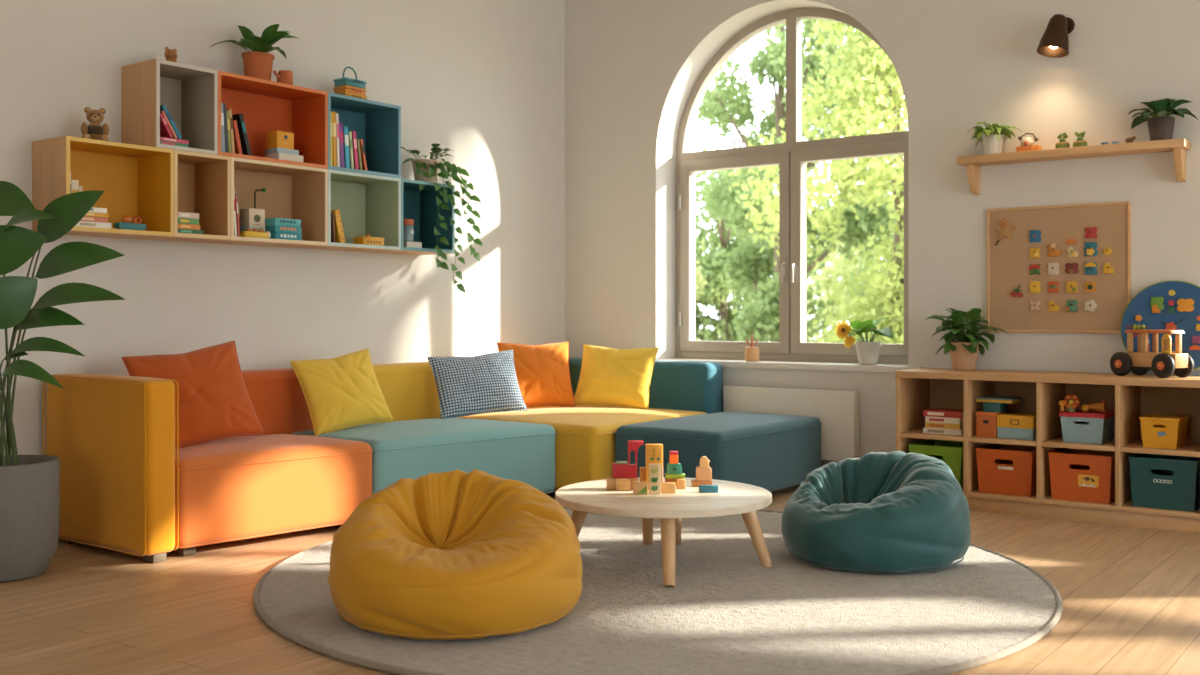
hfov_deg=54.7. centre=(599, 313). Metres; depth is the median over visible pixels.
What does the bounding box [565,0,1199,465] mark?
wall
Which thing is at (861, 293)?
bush
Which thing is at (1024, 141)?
pot
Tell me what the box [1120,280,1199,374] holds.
board
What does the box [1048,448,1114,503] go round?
storage bin
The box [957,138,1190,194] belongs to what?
wall shelf
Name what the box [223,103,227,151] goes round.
book
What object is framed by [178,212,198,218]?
book
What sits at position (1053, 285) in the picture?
puzzle
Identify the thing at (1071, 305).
puzzle
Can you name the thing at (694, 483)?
block
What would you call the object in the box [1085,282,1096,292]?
puzzle
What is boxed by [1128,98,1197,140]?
potted plant
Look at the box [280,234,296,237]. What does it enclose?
print
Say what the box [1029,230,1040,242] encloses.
puzzle
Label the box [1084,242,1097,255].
puzzle
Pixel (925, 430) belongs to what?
book
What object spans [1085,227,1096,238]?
puzzle
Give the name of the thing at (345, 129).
book
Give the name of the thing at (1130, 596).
floor
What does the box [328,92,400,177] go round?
cube
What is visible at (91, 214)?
book
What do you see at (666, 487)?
wooden block
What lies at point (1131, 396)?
storage shelf
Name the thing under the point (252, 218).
carton
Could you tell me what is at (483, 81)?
wall
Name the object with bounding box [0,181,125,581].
floor plant
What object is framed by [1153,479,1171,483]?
print
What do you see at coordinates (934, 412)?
book
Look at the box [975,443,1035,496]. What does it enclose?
storage bin
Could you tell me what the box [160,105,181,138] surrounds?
book
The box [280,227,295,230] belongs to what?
print
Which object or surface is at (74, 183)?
book
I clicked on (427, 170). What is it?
trailing plant
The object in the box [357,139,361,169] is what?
book
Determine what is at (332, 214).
book
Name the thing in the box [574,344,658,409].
throw cushion
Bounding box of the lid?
[1059,409,1114,415]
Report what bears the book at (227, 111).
in the cube at (265, 106)
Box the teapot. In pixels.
[1018,133,1037,145]
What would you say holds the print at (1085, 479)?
attached to the storage bin at (1082, 475)
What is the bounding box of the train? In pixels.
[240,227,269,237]
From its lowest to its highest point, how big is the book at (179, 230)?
0.020 m
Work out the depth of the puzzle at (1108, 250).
5.90 m
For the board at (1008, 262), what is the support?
attached to the wall at (632, 67)
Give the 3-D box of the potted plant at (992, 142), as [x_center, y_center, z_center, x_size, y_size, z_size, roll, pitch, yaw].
[2.105,-0.934,6.192,0.271,0.177,0.302,0,0,37]
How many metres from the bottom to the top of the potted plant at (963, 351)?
0.334 m
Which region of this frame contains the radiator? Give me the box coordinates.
[724,386,859,460]
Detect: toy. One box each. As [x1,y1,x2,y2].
[254,188,266,208]
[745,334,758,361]
[1059,394,1079,411]
[1081,399,1106,412]
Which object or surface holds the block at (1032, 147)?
on the wall shelf at (972, 163)
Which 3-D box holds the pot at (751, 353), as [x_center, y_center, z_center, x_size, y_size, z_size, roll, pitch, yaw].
[0.948,0.249,7.231,0.092,0.092,0.092,0,0,37]
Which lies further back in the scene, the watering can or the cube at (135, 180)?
the watering can
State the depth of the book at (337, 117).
6.10 m
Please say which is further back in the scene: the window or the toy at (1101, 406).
the window
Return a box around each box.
[265,147,298,154]
[265,153,303,161]
[265,218,300,226]
[265,225,301,233]
[270,232,301,239]
[333,66,366,88]
[353,234,384,245]
[976,410,1005,437]
[983,402,1007,411]
[997,413,1035,439]
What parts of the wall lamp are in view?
wall plate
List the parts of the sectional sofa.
armrest, backrest, seat, seat, backrest, seat, backrest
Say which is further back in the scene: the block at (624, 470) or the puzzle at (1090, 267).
the puzzle at (1090, 267)
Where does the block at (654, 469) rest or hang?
on the coffee table
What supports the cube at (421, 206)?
attached to the wall at (483, 81)
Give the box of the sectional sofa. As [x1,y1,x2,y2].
[43,358,722,562]
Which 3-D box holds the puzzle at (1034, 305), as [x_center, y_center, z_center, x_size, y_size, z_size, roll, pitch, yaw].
[2.294,-0.042,6.120,0.051,0.051,0.019,0,0,37]
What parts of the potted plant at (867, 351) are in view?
pot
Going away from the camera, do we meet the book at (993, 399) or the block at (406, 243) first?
the book at (993, 399)
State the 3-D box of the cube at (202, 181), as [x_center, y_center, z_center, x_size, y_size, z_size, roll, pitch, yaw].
[-1.966,-0.551,5.504,0.279,0.399,0.302,0,0,37]
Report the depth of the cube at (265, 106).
6.00 m
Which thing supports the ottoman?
on the floor
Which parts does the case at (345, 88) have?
lid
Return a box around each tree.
[695,19,894,342]
[695,146,807,341]
[728,19,907,343]
[806,158,894,342]
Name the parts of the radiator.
panel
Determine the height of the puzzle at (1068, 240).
0.024 m
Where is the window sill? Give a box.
[655,358,921,372]
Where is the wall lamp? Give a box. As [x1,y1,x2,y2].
[1037,14,1074,57]
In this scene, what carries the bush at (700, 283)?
on the ground
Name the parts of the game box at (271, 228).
lid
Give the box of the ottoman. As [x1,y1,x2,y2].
[615,411,821,491]
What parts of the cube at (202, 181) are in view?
panel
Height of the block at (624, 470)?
0.059 m
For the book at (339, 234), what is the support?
in the cube at (366, 203)
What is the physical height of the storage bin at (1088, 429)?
0.138 m
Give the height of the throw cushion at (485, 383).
0.386 m
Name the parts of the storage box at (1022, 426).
lid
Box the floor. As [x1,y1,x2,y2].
[0,485,1199,674]
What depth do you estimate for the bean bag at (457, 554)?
3.59 m
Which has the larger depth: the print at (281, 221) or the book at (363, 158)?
the book at (363, 158)
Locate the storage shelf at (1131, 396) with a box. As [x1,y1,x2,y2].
[895,368,1199,533]
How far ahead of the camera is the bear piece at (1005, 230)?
6.21 m
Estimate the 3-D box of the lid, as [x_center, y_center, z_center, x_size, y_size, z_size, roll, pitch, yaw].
[2.400,0.485,5.708,0.211,0.008,0.226,0,0,37]
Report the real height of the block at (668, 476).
0.016 m
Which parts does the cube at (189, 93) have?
panel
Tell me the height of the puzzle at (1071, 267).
0.058 m
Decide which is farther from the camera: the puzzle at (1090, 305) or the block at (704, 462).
the puzzle at (1090, 305)
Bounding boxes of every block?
[403,241,421,247]
[606,477,615,489]
[612,463,636,477]
[616,478,630,490]
[628,441,642,462]
[631,477,638,489]
[633,482,647,494]
[640,467,644,481]
[645,444,662,489]
[649,464,660,493]
[661,466,662,481]
[661,482,675,492]
[664,473,684,478]
[665,476,676,485]
[666,463,681,473]
[670,451,677,463]
[677,478,685,488]
[691,480,712,486]
[696,467,711,480]
[699,485,717,492]
[700,456,709,466]
[1016,145,1041,151]
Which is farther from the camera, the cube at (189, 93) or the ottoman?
the ottoman
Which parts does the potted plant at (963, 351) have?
pot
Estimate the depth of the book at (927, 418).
6.04 m
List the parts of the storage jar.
lid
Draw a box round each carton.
[240,208,264,236]
[266,131,293,149]
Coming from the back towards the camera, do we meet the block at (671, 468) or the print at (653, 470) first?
the block at (671, 468)
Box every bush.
[695,259,707,340]
[845,206,903,343]
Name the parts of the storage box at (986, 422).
lid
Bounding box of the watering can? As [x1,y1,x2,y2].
[273,70,292,84]
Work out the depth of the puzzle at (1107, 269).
5.90 m
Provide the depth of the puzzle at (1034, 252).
6.11 m
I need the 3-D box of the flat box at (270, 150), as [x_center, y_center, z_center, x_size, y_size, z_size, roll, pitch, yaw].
[-1.620,-0.824,5.909,0.100,0.026,0.135,0,0,37]
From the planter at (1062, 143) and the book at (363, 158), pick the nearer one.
the planter at (1062, 143)
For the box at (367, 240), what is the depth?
6.27 m
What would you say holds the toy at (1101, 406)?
on the lid
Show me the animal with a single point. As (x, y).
(1129, 139)
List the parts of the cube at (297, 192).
panel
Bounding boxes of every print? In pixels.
[280,220,295,223]
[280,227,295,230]
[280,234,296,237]
[651,468,657,472]
[651,486,657,490]
[1083,477,1094,481]
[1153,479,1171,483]
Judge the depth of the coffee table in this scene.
4.42 m
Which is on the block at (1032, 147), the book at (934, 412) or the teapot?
the teapot
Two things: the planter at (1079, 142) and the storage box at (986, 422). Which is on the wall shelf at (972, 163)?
the planter at (1079, 142)
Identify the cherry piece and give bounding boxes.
[1010,284,1022,297]
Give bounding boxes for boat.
[114,215,146,230]
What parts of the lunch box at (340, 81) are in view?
lid, handle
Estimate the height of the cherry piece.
0.073 m
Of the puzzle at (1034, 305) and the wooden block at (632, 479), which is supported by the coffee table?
the wooden block at (632, 479)
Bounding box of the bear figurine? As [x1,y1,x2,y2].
[164,47,177,61]
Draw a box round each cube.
[32,136,173,238]
[122,59,217,154]
[143,150,230,241]
[197,157,327,247]
[218,71,327,168]
[302,169,400,251]
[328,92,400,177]
[374,179,454,254]
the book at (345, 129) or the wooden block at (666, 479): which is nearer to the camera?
the wooden block at (666, 479)
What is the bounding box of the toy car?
[1110,329,1193,377]
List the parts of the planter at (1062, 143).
planter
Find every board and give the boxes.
[987,201,1130,332]
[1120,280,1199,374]
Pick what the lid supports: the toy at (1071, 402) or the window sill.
the toy at (1071, 402)
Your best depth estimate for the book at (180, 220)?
5.38 m
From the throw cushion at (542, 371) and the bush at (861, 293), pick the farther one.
the bush at (861, 293)
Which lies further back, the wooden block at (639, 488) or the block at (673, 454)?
the block at (673, 454)
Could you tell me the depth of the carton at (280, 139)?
5.87 m
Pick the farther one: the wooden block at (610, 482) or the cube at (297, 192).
the cube at (297, 192)
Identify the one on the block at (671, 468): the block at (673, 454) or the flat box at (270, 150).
the block at (673, 454)
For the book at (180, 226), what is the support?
on the book at (179, 230)
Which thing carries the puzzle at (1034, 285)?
attached to the board at (1008, 262)
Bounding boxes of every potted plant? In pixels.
[209,24,298,80]
[834,318,892,364]
[924,308,1007,370]
[967,121,1022,153]
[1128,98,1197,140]
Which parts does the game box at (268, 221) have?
lid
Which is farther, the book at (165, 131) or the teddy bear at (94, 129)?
the book at (165, 131)
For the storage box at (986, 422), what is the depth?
5.90 m
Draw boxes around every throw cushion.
[122,340,265,448]
[290,348,393,436]
[427,349,527,418]
[497,342,575,406]
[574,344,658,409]
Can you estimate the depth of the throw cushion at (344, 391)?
5.82 m
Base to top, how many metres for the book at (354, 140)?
0.206 m
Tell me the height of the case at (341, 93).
0.034 m
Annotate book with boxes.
[71,180,78,192]
[75,221,111,227]
[80,216,107,222]
[85,212,108,217]
[88,207,106,212]
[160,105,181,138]
[160,111,177,138]
[160,113,173,137]
[160,137,188,143]
[160,141,188,146]
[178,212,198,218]
[178,218,198,224]
[178,223,199,229]
[178,229,202,233]
[221,103,224,151]
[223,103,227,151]
[226,109,234,152]
[226,110,231,152]
[232,113,251,154]
[233,120,241,153]
[234,192,236,235]
[235,194,239,236]
[331,112,332,165]
[331,209,344,242]
[331,213,334,242]
[332,111,336,166]
[336,113,339,166]
[339,122,344,167]
[343,126,349,167]
[348,132,353,168]
[351,131,358,169]
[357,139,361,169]
[359,139,367,170]
[923,408,962,417]
[923,427,962,435]
[925,416,962,423]
[925,422,962,429]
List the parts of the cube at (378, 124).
panel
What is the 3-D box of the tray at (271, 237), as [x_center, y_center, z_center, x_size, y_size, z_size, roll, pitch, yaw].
[-1.628,-0.381,5.890,0.150,0.016,0.162,0,0,37]
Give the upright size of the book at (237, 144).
0.165 m
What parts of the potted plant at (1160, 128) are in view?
pot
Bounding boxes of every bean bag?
[327,469,581,639]
[781,451,970,572]
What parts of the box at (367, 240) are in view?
lid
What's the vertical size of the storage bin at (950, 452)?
0.221 m
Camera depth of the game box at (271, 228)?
5.82 m
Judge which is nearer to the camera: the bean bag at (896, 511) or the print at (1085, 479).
the bean bag at (896, 511)
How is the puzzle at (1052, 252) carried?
attached to the board at (1008, 262)
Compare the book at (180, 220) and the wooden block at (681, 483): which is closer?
the wooden block at (681, 483)
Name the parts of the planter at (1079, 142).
planter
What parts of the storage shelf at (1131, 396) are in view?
panel, panel, panel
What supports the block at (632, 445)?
on the block at (624, 470)
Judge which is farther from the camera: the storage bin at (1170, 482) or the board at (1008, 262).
the board at (1008, 262)
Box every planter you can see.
[1055,132,1069,148]
[1073,131,1086,146]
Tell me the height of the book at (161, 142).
0.018 m
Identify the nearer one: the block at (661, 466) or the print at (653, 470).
the print at (653, 470)
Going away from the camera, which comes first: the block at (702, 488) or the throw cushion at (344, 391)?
the block at (702, 488)
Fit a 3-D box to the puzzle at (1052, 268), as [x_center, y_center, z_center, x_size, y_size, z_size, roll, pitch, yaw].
[2.369,-0.236,6.064,0.060,0.062,0.019,0,0,37]
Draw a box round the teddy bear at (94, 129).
[81,107,108,140]
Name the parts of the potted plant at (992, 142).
pot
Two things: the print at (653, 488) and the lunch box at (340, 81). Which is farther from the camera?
the lunch box at (340, 81)
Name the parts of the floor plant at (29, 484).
pot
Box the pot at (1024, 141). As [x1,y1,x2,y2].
[1020,138,1033,145]
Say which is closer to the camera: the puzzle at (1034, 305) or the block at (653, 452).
the block at (653, 452)
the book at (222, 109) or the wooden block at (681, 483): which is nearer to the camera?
the wooden block at (681, 483)
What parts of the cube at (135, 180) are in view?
panel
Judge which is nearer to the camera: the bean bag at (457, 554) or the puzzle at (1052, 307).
the bean bag at (457, 554)
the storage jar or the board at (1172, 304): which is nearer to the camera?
the board at (1172, 304)
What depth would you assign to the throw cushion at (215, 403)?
5.12 m
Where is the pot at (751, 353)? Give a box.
[745,346,758,361]
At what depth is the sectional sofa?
5.13 m
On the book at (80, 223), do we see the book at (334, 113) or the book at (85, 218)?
the book at (85, 218)
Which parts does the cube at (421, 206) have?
panel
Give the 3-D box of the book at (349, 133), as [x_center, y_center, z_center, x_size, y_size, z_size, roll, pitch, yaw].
[-1.397,-0.870,6.231,0.192,0.201,0.034,0,0,37]
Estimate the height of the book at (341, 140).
0.241 m
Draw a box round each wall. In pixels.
[0,0,564,454]
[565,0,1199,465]
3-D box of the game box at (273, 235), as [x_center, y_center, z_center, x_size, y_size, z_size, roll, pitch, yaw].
[-1.627,-0.391,5.890,0.153,0.035,0.164,0,0,37]
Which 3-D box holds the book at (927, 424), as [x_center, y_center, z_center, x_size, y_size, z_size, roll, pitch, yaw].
[1.829,0.583,6.104,0.185,0.028,0.152,0,0,37]
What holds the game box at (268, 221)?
on the game box at (271, 228)
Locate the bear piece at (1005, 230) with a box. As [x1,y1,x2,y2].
[994,219,1015,240]
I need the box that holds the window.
[676,7,907,363]
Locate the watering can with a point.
(283, 76)
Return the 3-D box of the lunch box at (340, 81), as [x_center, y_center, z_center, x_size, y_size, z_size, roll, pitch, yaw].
[-1.352,-1.280,6.275,0.106,0.116,0.150,0,0,37]
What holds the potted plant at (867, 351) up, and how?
on the window sill
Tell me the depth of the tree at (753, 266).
20.05 m
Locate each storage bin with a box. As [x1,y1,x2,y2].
[908,439,962,488]
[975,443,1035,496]
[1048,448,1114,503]
[1059,413,1114,443]
[1128,453,1199,511]
[1139,413,1188,448]
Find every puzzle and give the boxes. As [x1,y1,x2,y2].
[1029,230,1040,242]
[1029,264,1040,274]
[1029,281,1040,292]
[1030,248,1040,257]
[1030,301,1039,310]
[1047,243,1060,256]
[1047,263,1058,274]
[1047,300,1059,311]
[1048,281,1058,292]
[1065,263,1078,273]
[1066,239,1076,243]
[1066,281,1077,292]
[1066,299,1077,311]
[1067,247,1077,256]
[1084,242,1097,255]
[1084,262,1096,274]
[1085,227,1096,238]
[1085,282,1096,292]
[1085,300,1097,311]
[1104,247,1112,254]
[1104,263,1113,273]
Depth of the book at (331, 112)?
6.06 m
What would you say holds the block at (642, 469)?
on the coffee table
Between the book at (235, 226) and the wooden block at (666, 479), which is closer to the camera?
the wooden block at (666, 479)
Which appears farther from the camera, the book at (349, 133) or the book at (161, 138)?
the book at (349, 133)
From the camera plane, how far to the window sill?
6.94 m
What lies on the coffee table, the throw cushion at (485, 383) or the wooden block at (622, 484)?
the wooden block at (622, 484)
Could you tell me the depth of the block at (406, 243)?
6.53 m
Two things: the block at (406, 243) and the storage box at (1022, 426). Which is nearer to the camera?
the storage box at (1022, 426)
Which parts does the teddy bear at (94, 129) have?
arm, arm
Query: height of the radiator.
0.405 m
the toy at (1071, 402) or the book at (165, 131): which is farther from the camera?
the toy at (1071, 402)
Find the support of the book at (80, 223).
in the cube at (135, 180)
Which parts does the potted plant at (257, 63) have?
pot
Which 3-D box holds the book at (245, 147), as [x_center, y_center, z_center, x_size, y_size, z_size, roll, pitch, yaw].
[-1.790,-0.872,5.688,0.172,0.204,0.073,0,0,37]
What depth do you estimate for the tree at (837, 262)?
33.25 m
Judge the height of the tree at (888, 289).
8.018 m
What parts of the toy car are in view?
post, post, post, post, windscreen frame, post, post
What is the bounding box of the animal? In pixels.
[1125,136,1135,142]
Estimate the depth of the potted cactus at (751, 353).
7.20 m
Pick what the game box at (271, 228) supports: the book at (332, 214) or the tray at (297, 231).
the tray at (297, 231)
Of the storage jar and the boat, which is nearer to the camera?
the boat
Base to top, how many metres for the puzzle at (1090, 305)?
0.064 m
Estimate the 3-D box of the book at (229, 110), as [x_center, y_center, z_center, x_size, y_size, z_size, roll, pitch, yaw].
[-1.840,-0.878,5.630,0.182,0.216,0.034,0,0,37]
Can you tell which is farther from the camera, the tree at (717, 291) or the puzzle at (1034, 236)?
the tree at (717, 291)
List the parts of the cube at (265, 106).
panel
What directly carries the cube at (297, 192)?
attached to the wall at (483, 81)
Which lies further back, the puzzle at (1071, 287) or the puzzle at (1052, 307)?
the puzzle at (1052, 307)
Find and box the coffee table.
[555,477,771,586]
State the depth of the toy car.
5.51 m
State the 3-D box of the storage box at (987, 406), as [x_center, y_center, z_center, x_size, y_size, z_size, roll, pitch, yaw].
[2.028,0.475,5.950,0.088,0.048,0.122,0,0,37]
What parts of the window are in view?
sash, handle, handle, sash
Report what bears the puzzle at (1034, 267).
attached to the board at (1008, 262)
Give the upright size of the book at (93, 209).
0.022 m
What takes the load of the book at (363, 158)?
in the cube at (378, 124)
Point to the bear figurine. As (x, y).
(171, 55)
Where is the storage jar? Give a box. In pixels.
[403,219,413,241]
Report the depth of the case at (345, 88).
6.23 m
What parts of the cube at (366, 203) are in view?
panel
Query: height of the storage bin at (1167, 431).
0.143 m
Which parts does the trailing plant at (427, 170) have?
pot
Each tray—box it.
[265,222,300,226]
[265,229,300,233]
[270,236,301,239]
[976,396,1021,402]
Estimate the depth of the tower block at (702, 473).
4.74 m
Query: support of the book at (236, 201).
in the cube at (297, 192)
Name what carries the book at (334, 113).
in the cube at (378, 124)
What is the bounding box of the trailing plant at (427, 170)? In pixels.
[401,143,482,292]
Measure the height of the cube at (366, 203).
0.399 m
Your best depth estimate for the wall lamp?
5.94 m
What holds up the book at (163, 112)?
on the book at (161, 138)
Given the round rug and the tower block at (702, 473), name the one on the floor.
the round rug
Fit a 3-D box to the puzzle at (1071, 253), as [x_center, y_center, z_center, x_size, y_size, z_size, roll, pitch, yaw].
[2.446,-0.323,6.007,0.057,0.057,0.019,0,0,37]
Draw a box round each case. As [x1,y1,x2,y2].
[334,85,365,95]
[336,92,366,99]
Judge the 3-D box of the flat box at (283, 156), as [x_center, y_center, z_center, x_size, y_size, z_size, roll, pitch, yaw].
[-1.607,-0.790,5.910,0.110,0.040,0.155,0,0,37]
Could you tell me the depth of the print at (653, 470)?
4.53 m
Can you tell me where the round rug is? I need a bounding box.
[253,507,1062,674]

